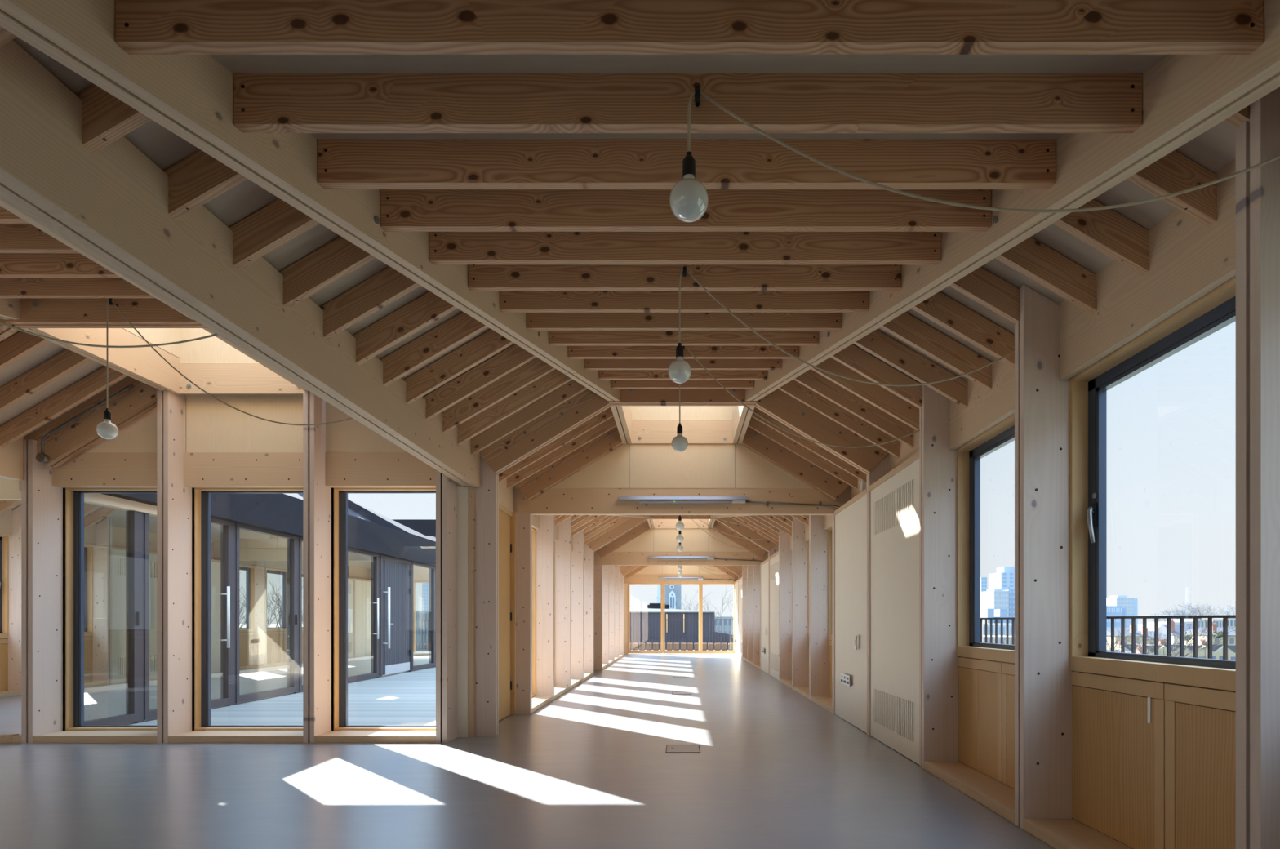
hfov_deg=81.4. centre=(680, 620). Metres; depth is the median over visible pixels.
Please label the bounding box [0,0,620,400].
beam
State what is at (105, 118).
rafter
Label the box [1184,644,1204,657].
brick house
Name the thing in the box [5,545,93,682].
window
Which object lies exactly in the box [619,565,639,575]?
rafter
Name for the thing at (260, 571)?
timber post
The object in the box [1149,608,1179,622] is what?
bare tree
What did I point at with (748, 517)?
rafter
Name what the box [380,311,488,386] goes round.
rafter
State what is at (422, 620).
balustrade
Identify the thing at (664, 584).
window
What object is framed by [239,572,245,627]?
bare tree
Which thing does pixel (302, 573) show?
window
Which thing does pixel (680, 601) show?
bare tree
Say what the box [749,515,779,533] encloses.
rafter
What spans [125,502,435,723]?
wall
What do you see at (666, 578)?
lamp
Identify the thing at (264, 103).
joist
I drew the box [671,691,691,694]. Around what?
box
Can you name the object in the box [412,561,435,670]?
window
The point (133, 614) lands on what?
window
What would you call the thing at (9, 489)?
wall
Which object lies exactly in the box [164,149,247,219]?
rafter
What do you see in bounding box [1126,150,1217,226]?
rafter
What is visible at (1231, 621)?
stucco house
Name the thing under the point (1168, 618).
balustrade
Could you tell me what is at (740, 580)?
lining
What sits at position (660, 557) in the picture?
lamp
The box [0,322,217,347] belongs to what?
lamp cord
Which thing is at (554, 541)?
window
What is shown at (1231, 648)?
brick house
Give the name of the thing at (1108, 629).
brick house
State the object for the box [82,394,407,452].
wall
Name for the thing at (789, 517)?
rafter
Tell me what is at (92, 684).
sill
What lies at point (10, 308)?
beam
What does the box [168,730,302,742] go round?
sill
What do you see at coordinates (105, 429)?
pendant bulb
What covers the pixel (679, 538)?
pendant bulb
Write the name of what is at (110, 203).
beam
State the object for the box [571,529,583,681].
timber post
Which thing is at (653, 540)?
wall
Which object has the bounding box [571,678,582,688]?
sill
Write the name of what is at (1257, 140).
timber post
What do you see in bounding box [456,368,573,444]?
rafter
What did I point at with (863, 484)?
sensor box
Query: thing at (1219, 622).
stucco house
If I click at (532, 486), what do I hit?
rafter
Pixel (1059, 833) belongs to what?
sill
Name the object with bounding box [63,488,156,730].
window
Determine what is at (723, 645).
block
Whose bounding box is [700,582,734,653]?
window
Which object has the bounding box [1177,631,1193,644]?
bushy tree
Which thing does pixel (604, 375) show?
joist
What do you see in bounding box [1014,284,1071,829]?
timber post
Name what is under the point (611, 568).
timber post
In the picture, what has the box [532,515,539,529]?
beam
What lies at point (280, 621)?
bare tree
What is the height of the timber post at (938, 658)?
2.875 m
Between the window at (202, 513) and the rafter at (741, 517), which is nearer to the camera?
the window at (202, 513)
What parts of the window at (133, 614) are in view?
handle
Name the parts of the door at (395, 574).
pull handle, kick plate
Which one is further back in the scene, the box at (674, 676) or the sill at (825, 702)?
the box at (674, 676)
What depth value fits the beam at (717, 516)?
13.85 m
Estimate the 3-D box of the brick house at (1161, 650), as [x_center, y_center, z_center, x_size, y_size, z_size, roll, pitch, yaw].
[81.527,8.643,131.970,3.449,8.915,8.060,0,0,0]
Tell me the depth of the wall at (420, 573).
23.86 m
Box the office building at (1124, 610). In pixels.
[1122,608,1126,627]
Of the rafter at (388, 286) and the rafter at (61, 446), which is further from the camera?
the rafter at (61, 446)
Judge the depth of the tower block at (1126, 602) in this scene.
900.05 m
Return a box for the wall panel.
[0,436,22,479]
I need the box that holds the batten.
[467,487,475,737]
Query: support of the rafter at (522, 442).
attached to the ceiling at (1214, 148)
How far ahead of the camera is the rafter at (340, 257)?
3.57 m
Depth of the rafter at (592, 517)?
12.77 m
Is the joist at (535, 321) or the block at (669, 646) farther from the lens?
the block at (669, 646)
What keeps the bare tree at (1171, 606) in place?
on the ground
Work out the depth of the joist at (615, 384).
6.77 m
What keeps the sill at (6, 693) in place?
on the floor at (591, 767)
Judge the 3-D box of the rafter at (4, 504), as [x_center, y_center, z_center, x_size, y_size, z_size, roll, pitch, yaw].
[-9.654,-1.758,10.750,0.632,0.536,0.044,0,0,0]
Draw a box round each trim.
[0,733,21,742]
[18,480,156,517]
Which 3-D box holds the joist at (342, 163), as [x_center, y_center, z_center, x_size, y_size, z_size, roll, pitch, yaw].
[0.025,-1.714,2.789,2.748,0.165,0.046,0,0,0]
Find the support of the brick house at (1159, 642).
on the ground
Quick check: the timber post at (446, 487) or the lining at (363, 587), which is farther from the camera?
the lining at (363, 587)
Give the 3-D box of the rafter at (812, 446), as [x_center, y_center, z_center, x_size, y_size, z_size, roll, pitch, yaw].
[1.363,-1.945,7.990,1.275,0.909,0.044,0,0,0]
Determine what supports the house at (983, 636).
on the ground
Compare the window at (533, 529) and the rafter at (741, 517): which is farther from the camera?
the rafter at (741, 517)
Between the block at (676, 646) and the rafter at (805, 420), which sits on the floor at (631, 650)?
the block at (676, 646)
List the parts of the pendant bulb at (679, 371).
bulb, drop cord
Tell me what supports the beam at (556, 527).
attached to the ceiling
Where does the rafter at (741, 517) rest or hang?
attached to the ceiling
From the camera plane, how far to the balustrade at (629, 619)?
27.19 m
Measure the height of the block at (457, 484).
0.050 m
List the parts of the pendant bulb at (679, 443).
drop cord, bulb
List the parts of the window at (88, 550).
frame, panel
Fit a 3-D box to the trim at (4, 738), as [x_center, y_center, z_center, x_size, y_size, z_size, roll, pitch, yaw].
[-7.743,1.065,6.465,3.820,0.070,0.302,0,0,-13]
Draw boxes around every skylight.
[5,297,308,394]
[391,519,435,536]
[608,388,755,444]
[646,515,715,528]
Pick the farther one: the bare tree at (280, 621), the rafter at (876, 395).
the bare tree at (280, 621)
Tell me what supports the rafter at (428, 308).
attached to the ceiling at (1214, 148)
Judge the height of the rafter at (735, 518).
0.874 m
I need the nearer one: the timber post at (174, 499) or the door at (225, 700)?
the timber post at (174, 499)
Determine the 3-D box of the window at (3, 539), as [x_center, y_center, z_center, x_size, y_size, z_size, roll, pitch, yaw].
[-10.125,-0.086,10.350,0.200,2.368,1.520,0,0,0]
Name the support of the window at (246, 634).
attached to the lining
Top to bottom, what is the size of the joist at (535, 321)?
0.165 m
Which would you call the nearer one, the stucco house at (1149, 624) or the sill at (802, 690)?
the sill at (802, 690)
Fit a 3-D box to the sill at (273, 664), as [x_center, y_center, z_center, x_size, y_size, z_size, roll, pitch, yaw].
[-9.910,1.069,18.350,0.260,0.062,1.500,0,0,0]
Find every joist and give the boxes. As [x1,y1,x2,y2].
[0,206,29,223]
[0,223,79,253]
[0,253,119,277]
[0,277,154,297]
[115,0,1263,54]
[233,73,1142,133]
[317,138,1055,189]
[380,189,991,231]
[429,231,941,264]
[468,264,901,290]
[500,290,868,312]
[526,312,841,330]
[548,330,818,346]
[568,346,799,359]
[584,359,782,369]
[599,369,766,380]
[612,380,753,388]
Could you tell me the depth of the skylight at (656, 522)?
16.70 m
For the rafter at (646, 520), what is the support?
attached to the ceiling
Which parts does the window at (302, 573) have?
panel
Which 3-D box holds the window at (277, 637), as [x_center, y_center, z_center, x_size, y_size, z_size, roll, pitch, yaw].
[-10.125,-0.086,18.350,0.200,2.368,1.520,0,0,0]
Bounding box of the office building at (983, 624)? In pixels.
[982,623,1012,635]
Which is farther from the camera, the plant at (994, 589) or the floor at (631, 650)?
the plant at (994, 589)
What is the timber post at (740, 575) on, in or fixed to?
on the floor at (591, 767)
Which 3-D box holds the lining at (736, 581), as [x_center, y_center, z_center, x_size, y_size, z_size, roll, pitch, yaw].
[1.846,-0.098,24.000,0.072,2.385,1.550,0,0,0]
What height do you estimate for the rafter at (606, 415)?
0.909 m
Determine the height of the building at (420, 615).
17.252 m
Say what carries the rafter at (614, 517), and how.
attached to the ceiling
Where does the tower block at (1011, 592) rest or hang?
on the ground
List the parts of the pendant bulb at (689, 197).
bulb, drop cord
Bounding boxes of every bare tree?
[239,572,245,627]
[239,580,302,626]
[665,586,733,631]
[679,600,732,632]
[982,631,1012,644]
[1106,604,1235,658]
[1106,622,1131,652]
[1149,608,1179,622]
[1165,605,1210,619]
[1170,603,1198,621]
[1175,601,1214,618]
[1181,603,1222,618]
[1192,607,1217,618]
[1213,604,1235,615]
[1224,601,1235,615]
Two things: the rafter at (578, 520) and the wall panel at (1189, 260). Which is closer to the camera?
the wall panel at (1189, 260)
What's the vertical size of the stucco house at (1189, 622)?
12.946 m
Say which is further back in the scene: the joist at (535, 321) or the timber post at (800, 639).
the timber post at (800, 639)
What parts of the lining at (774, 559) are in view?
rail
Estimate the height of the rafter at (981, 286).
0.578 m
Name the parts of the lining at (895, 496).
rail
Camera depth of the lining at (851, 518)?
7.89 m
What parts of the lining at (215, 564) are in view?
rail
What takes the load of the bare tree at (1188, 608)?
on the ground
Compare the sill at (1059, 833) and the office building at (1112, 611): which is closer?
the sill at (1059, 833)
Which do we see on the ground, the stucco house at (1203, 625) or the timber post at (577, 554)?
the stucco house at (1203, 625)
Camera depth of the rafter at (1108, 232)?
3.17 m
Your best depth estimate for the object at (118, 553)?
13.04 m
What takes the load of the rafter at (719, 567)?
attached to the ceiling
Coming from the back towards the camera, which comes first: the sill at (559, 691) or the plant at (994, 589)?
the plant at (994, 589)
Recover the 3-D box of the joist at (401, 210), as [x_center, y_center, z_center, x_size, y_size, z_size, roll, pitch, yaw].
[0.025,-1.764,3.189,2.602,0.165,0.046,0,0,0]
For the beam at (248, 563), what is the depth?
17.18 m
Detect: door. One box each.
[144,502,231,719]
[379,555,411,676]
[498,503,515,720]
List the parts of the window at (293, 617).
handle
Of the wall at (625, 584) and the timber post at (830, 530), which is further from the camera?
the wall at (625, 584)
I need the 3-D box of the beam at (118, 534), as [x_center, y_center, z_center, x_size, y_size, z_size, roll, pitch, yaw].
[-10.012,-1.470,13.550,0.085,0.400,1.500,0,0,0]
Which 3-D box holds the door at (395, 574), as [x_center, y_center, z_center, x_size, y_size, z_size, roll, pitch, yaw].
[-5.912,-0.105,15.560,0.205,2.410,1.680,0,0,0]
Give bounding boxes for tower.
[656,584,680,609]
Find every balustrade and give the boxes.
[420,620,429,648]
[629,618,733,649]
[980,614,1235,659]
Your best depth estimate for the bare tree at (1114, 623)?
91.14 m
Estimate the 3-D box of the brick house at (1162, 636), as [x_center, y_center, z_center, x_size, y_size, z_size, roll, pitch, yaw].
[97.422,7.052,156.000,5.714,12.097,8.600,0,0,0]
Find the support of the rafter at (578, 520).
attached to the ceiling
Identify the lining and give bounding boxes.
[210,559,220,673]
[347,577,354,657]
[355,577,371,657]
[457,486,467,737]
[734,580,737,655]
[737,577,742,657]
[760,558,768,673]
[768,551,778,679]
[833,488,866,733]
[869,450,919,764]
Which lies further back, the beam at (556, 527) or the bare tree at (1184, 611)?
the bare tree at (1184, 611)
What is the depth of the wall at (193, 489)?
7.04 m
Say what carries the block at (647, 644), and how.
on the floor at (631, 650)
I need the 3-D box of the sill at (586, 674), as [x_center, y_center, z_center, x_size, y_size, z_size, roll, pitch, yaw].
[-1.890,1.069,14.370,0.260,0.062,1.490,0,0,0]
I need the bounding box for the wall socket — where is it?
[840,673,850,686]
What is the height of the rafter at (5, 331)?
0.994 m
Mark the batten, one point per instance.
(471, 491)
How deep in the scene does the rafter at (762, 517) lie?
13.17 m
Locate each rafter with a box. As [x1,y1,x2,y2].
[0,26,17,46]
[0,318,20,342]
[0,329,49,370]
[0,349,91,412]
[0,365,127,448]
[0,500,21,513]
[24,376,157,467]
[76,84,151,153]
[84,502,98,515]
[84,506,118,529]
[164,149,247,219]
[228,198,319,270]
[279,236,375,308]
[320,266,420,340]
[352,291,457,365]
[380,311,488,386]
[403,328,514,404]
[423,343,536,419]
[440,356,555,433]
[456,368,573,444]
[471,379,586,455]
[480,388,610,474]
[497,407,613,482]
[506,416,616,488]
[515,426,622,500]
[554,515,562,519]
[555,515,573,525]
[570,515,582,521]
[571,515,591,526]
[571,515,599,531]
[571,515,607,536]
[583,515,613,533]
[583,515,621,537]
[583,515,626,541]
[583,516,632,545]
[586,516,647,551]
[594,520,647,551]
[595,521,649,558]
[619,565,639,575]
[624,565,647,578]
[712,521,766,558]
[714,565,737,578]
[715,516,776,551]
[715,519,768,551]
[722,565,742,575]
[730,516,778,545]
[736,515,778,541]
[742,426,848,500]
[742,515,778,537]
[747,416,857,488]
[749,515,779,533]
[751,406,866,482]
[755,388,888,474]
[755,515,791,536]
[763,515,791,532]
[771,515,791,526]
[778,379,899,457]
[781,515,792,521]
[791,515,808,525]
[793,368,913,448]
[811,357,919,431]
[830,344,921,408]
[853,329,967,408]
[880,312,991,391]
[911,291,1014,368]
[949,266,1019,324]
[995,236,1096,314]
[1053,199,1149,275]
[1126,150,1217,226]
[1225,105,1249,127]
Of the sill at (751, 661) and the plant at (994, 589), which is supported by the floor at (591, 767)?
the sill at (751, 661)
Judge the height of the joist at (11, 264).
0.165 m
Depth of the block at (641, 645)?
28.00 m
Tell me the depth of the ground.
1773.00 m
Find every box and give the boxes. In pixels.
[665,744,700,752]
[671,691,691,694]
[674,675,688,677]
[858,480,866,492]
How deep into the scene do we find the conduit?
6.64 m
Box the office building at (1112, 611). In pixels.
[1106,605,1122,627]
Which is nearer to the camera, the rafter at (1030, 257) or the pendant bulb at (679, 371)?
the rafter at (1030, 257)
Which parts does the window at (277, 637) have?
panel, frame, panel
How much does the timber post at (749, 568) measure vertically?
2.875 m
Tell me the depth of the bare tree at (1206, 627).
72.46 m
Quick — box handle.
[1147,697,1151,723]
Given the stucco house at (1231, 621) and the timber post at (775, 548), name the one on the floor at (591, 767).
the timber post at (775, 548)
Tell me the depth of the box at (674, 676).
14.64 m
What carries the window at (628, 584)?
in the wall at (625, 584)
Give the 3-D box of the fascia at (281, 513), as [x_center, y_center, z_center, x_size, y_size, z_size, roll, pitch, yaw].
[-6.010,-1.595,17.850,0.430,0.570,21.300,0,0,0]
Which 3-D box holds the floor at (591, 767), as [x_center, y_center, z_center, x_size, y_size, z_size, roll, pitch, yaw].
[-3.875,1.180,13.350,12.200,0.160,29.300,0,0,0]
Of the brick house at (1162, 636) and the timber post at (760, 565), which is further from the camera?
the brick house at (1162, 636)
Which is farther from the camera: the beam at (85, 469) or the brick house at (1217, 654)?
the brick house at (1217, 654)
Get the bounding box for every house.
[982,635,1012,644]
[1106,622,1142,644]
[1106,640,1142,651]
[1120,644,1142,653]
[1137,627,1166,644]
[1141,639,1184,656]
[1146,622,1179,631]
[1146,644,1163,655]
[1158,619,1193,644]
[1160,621,1193,624]
[1173,618,1207,627]
[1183,622,1235,644]
[1184,639,1222,659]
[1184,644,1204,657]
[1201,617,1235,631]
[1212,618,1222,627]
[1227,644,1235,660]
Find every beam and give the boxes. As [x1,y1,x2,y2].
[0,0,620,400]
[0,40,479,487]
[0,200,193,319]
[0,297,21,319]
[0,508,12,536]
[52,452,156,488]
[84,523,96,546]
[111,525,156,551]
[183,452,302,488]
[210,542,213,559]
[239,560,256,567]
[266,560,287,571]
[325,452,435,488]
[347,565,369,580]
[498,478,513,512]
[513,488,850,515]
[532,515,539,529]
[554,520,558,542]
[571,535,573,551]
[594,551,768,565]
[611,515,652,517]
[623,573,737,582]
[710,515,751,517]
[745,0,1279,400]
[790,536,791,551]
[804,524,808,542]
[824,515,832,529]
[850,474,867,499]
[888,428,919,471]
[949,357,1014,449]
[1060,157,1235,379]
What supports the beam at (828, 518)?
attached to the ceiling
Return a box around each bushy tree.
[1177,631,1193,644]
[1212,631,1222,642]
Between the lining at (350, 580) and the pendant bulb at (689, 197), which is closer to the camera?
the pendant bulb at (689, 197)
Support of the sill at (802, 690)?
on the floor at (591, 767)
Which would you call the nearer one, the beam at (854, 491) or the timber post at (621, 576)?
the beam at (854, 491)
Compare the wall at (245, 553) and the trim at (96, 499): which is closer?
the trim at (96, 499)
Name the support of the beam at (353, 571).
attached to the ceiling at (118, 517)
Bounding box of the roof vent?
[647,603,669,608]
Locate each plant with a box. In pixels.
[986,588,1003,591]
[996,566,1014,573]
[1108,595,1127,598]
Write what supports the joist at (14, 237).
attached to the ceiling at (1214, 148)
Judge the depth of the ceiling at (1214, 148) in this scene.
2.71 m
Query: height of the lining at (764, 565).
2.385 m
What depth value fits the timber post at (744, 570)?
21.52 m
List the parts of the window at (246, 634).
frame, panel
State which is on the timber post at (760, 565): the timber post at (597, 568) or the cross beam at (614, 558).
the cross beam at (614, 558)
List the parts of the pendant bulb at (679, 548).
bulb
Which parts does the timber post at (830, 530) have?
panel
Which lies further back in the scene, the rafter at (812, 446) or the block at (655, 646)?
the block at (655, 646)
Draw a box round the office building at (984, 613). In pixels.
[980,608,994,623]
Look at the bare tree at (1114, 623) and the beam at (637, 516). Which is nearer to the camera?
the beam at (637, 516)
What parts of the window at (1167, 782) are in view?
handle, handle plate, panel, frame, panel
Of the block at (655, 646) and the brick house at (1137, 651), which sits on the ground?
the brick house at (1137, 651)
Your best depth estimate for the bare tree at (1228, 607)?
370.51 m
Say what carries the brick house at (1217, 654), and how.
on the ground
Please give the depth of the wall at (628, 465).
8.73 m
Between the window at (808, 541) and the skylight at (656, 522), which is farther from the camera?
the skylight at (656, 522)
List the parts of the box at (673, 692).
lid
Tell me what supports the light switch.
attached to the lining at (851, 518)
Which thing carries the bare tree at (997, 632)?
on the ground
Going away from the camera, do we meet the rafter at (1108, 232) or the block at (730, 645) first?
the rafter at (1108, 232)
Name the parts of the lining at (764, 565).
rail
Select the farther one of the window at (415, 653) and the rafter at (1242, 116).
the window at (415, 653)
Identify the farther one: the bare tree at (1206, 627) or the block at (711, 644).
the bare tree at (1206, 627)
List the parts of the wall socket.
plate, plate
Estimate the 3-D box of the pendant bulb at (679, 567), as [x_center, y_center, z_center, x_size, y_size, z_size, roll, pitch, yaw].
[0.973,-1.494,18.340,2.074,0.468,0.130,0,0,0]
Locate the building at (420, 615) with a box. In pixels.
[415,610,429,652]
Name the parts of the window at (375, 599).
pull handle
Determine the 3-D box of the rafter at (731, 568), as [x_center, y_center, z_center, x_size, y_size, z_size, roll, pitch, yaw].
[1.363,-1.912,23.128,1.275,0.994,0.123,0,0,0]
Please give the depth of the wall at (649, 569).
24.73 m
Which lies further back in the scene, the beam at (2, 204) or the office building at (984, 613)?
the office building at (984, 613)
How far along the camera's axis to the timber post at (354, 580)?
22.36 m
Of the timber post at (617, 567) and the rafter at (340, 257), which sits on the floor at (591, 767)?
the timber post at (617, 567)
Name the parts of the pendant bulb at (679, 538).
bulb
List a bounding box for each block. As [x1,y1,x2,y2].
[422,582,429,610]
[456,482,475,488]
[632,643,638,650]
[639,643,644,650]
[646,643,651,650]
[653,643,658,650]
[666,643,672,650]
[673,643,679,650]
[680,643,685,650]
[687,643,693,650]
[694,643,698,650]
[702,643,706,650]
[707,643,713,650]
[715,643,720,650]
[721,643,727,650]
[728,643,733,650]
[980,577,986,608]
[981,588,1008,617]
[988,566,1014,590]
[1003,589,1014,623]
[1106,595,1133,627]
[1133,598,1137,631]
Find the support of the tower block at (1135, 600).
on the ground
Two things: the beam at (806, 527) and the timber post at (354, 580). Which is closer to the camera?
the beam at (806, 527)
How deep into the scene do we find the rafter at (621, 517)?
14.37 m
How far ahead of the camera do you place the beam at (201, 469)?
6.92 m
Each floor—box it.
[0,653,1054,848]
[628,649,734,653]
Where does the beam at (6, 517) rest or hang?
attached to the ceiling at (118, 517)
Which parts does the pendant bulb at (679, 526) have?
bulb, swag cord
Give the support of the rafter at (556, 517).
attached to the ceiling
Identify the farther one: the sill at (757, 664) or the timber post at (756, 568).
the timber post at (756, 568)
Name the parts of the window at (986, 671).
panel, frame, panel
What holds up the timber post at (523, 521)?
on the floor at (591, 767)
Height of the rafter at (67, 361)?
0.909 m
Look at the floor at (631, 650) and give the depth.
26.59 m
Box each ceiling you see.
[0,36,1235,439]
[8,493,435,568]
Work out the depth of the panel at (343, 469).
6.92 m
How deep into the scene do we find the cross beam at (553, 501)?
8.74 m
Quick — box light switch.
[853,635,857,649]
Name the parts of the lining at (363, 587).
rail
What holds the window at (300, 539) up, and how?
in the wall at (141, 515)
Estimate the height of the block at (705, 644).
0.320 m
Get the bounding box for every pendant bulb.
[96,297,353,439]
[667,266,1014,386]
[669,85,1279,222]
[671,346,919,452]
[675,515,792,542]
[675,515,808,530]
[676,515,778,551]
[677,565,739,569]
[677,565,740,577]
[677,565,746,573]
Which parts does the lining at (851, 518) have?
rail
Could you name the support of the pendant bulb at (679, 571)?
hanging from the ceiling
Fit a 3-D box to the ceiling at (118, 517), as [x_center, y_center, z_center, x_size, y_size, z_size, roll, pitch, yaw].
[-7.995,-2.048,15.950,4.200,0.997,16.000,0,0,0]
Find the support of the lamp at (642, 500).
attached to the cross beam at (553, 501)
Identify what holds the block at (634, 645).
on the floor at (631, 650)
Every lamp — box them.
[618,496,839,507]
[648,555,762,562]
[658,577,736,581]
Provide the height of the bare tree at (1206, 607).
20.617 m
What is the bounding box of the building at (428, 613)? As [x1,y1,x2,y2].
[428,613,429,652]
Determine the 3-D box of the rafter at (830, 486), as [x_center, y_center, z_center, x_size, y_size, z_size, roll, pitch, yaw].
[1.363,-1.912,8.668,1.275,0.994,0.123,0,0,0]
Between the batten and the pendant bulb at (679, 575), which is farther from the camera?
the pendant bulb at (679, 575)
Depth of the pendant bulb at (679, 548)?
13.54 m
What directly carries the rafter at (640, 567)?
attached to the ceiling
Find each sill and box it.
[0,690,21,697]
[32,730,156,742]
[84,681,107,688]
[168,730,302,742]
[239,665,264,670]
[266,662,287,667]
[314,730,435,742]
[532,695,553,712]
[554,685,570,699]
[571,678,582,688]
[583,671,593,680]
[602,662,608,669]
[608,659,614,665]
[747,659,753,665]
[753,662,759,669]
[779,678,791,688]
[792,685,808,698]
[810,695,832,713]
[924,760,1014,823]
[1023,817,1132,848]
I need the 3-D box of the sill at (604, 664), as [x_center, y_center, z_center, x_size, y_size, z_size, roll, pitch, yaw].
[-1.890,1.069,17.570,0.260,0.062,1.490,0,0,0]
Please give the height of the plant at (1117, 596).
3.000 m
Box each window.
[0,534,8,691]
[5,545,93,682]
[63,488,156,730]
[84,493,140,725]
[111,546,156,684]
[192,488,302,730]
[235,523,297,702]
[239,564,253,666]
[252,568,287,663]
[298,537,302,691]
[302,573,302,660]
[331,488,435,730]
[347,547,378,682]
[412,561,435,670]
[413,580,429,655]
[532,527,535,697]
[554,541,555,685]
[627,582,662,653]
[662,582,700,653]
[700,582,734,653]
[808,541,831,697]
[956,414,1072,818]
[1070,277,1235,848]
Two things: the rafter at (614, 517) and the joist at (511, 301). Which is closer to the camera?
the joist at (511, 301)
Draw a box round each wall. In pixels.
[0,478,21,500]
[62,488,333,730]
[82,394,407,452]
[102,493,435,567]
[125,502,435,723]
[213,528,371,560]
[369,564,429,580]
[513,442,850,488]
[613,528,767,551]
[623,582,628,653]
[635,565,726,573]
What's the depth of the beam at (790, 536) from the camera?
13.43 m
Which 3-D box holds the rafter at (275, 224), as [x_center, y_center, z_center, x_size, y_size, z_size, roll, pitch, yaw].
[-1.671,-1.737,3.190,0.559,0.494,0.044,0,0,0]
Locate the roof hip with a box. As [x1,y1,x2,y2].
[347,498,435,542]
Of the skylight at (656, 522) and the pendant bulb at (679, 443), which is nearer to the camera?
the pendant bulb at (679, 443)
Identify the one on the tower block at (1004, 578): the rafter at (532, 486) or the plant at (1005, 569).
the plant at (1005, 569)
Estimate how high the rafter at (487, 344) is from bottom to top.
0.705 m
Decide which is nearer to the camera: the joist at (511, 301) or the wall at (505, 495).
the joist at (511, 301)
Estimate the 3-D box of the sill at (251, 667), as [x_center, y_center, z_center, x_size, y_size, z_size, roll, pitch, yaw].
[-9.910,1.069,16.750,0.260,0.062,1.500,0,0,0]
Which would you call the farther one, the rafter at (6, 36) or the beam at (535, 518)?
the beam at (535, 518)
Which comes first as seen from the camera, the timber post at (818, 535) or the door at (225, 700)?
the door at (225, 700)
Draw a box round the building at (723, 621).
[715,616,733,634]
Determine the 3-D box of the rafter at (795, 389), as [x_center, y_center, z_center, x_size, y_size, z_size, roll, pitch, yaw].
[1.393,-1.927,6.790,1.214,0.874,0.044,0,0,0]
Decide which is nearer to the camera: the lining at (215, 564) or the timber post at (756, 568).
the lining at (215, 564)
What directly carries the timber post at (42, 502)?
on the floor at (591, 767)
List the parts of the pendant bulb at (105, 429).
bulb, drop cord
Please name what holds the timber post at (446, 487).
on the floor at (591, 767)
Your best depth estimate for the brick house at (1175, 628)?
179.80 m
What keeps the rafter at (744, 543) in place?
attached to the ceiling
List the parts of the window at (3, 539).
frame, panel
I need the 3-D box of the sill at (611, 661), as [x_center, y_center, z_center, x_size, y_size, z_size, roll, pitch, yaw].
[-1.890,1.069,19.170,0.260,0.062,1.490,0,0,0]
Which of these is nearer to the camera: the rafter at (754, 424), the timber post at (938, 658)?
the timber post at (938, 658)
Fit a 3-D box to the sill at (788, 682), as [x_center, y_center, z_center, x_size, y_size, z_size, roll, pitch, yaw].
[1.940,1.069,12.770,0.260,0.062,1.490,0,0,0]
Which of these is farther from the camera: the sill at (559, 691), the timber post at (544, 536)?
the sill at (559, 691)
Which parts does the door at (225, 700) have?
pull handle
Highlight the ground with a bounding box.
[239,624,1142,631]
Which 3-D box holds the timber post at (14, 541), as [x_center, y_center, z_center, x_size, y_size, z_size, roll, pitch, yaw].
[-9.908,-0.338,11.149,0.255,2.875,0.106,0,0,0]
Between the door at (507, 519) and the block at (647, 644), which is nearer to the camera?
the door at (507, 519)
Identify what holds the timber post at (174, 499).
on the floor at (591, 767)
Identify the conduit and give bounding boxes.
[35,383,133,463]
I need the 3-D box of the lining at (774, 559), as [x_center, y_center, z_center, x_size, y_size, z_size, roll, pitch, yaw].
[1.846,-0.095,14.370,0.072,2.390,1.498,0,0,0]
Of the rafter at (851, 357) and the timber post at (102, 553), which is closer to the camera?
the rafter at (851, 357)
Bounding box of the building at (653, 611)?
[629,603,733,648]
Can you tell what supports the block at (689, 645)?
on the floor at (631, 650)
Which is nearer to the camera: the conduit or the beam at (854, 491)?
the conduit
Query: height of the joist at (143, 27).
0.165 m
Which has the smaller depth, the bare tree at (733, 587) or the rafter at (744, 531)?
the rafter at (744, 531)
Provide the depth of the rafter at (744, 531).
15.08 m
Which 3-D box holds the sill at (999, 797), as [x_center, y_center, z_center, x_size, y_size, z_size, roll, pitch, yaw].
[1.940,1.069,4.770,0.260,0.062,1.490,0,0,0]
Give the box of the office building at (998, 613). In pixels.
[994,608,1007,623]
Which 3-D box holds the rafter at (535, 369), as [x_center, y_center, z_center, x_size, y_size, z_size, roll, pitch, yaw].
[-1.416,-1.885,5.990,1.068,0.789,0.044,0,0,0]
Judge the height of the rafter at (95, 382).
0.909 m
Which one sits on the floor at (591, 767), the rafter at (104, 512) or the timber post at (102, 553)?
the timber post at (102, 553)
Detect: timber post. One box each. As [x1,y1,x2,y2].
[8,505,21,690]
[21,439,62,742]
[92,517,111,685]
[156,389,191,742]
[253,560,266,667]
[302,390,331,742]
[353,577,355,657]
[435,470,457,742]
[475,456,498,736]
[515,513,532,714]
[535,515,554,699]
[555,516,571,688]
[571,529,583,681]
[583,543,594,675]
[594,564,602,670]
[602,565,608,662]
[608,565,614,659]
[614,565,619,657]
[619,571,623,654]
[737,572,742,656]
[742,565,746,658]
[746,565,753,662]
[753,565,759,662]
[760,564,760,670]
[768,544,778,675]
[778,529,791,681]
[791,516,808,688]
[808,515,828,700]
[827,527,832,697]
[832,514,835,714]
[866,453,888,736]
[919,385,958,768]
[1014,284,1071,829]
[1235,86,1279,848]
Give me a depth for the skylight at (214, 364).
6.21 m

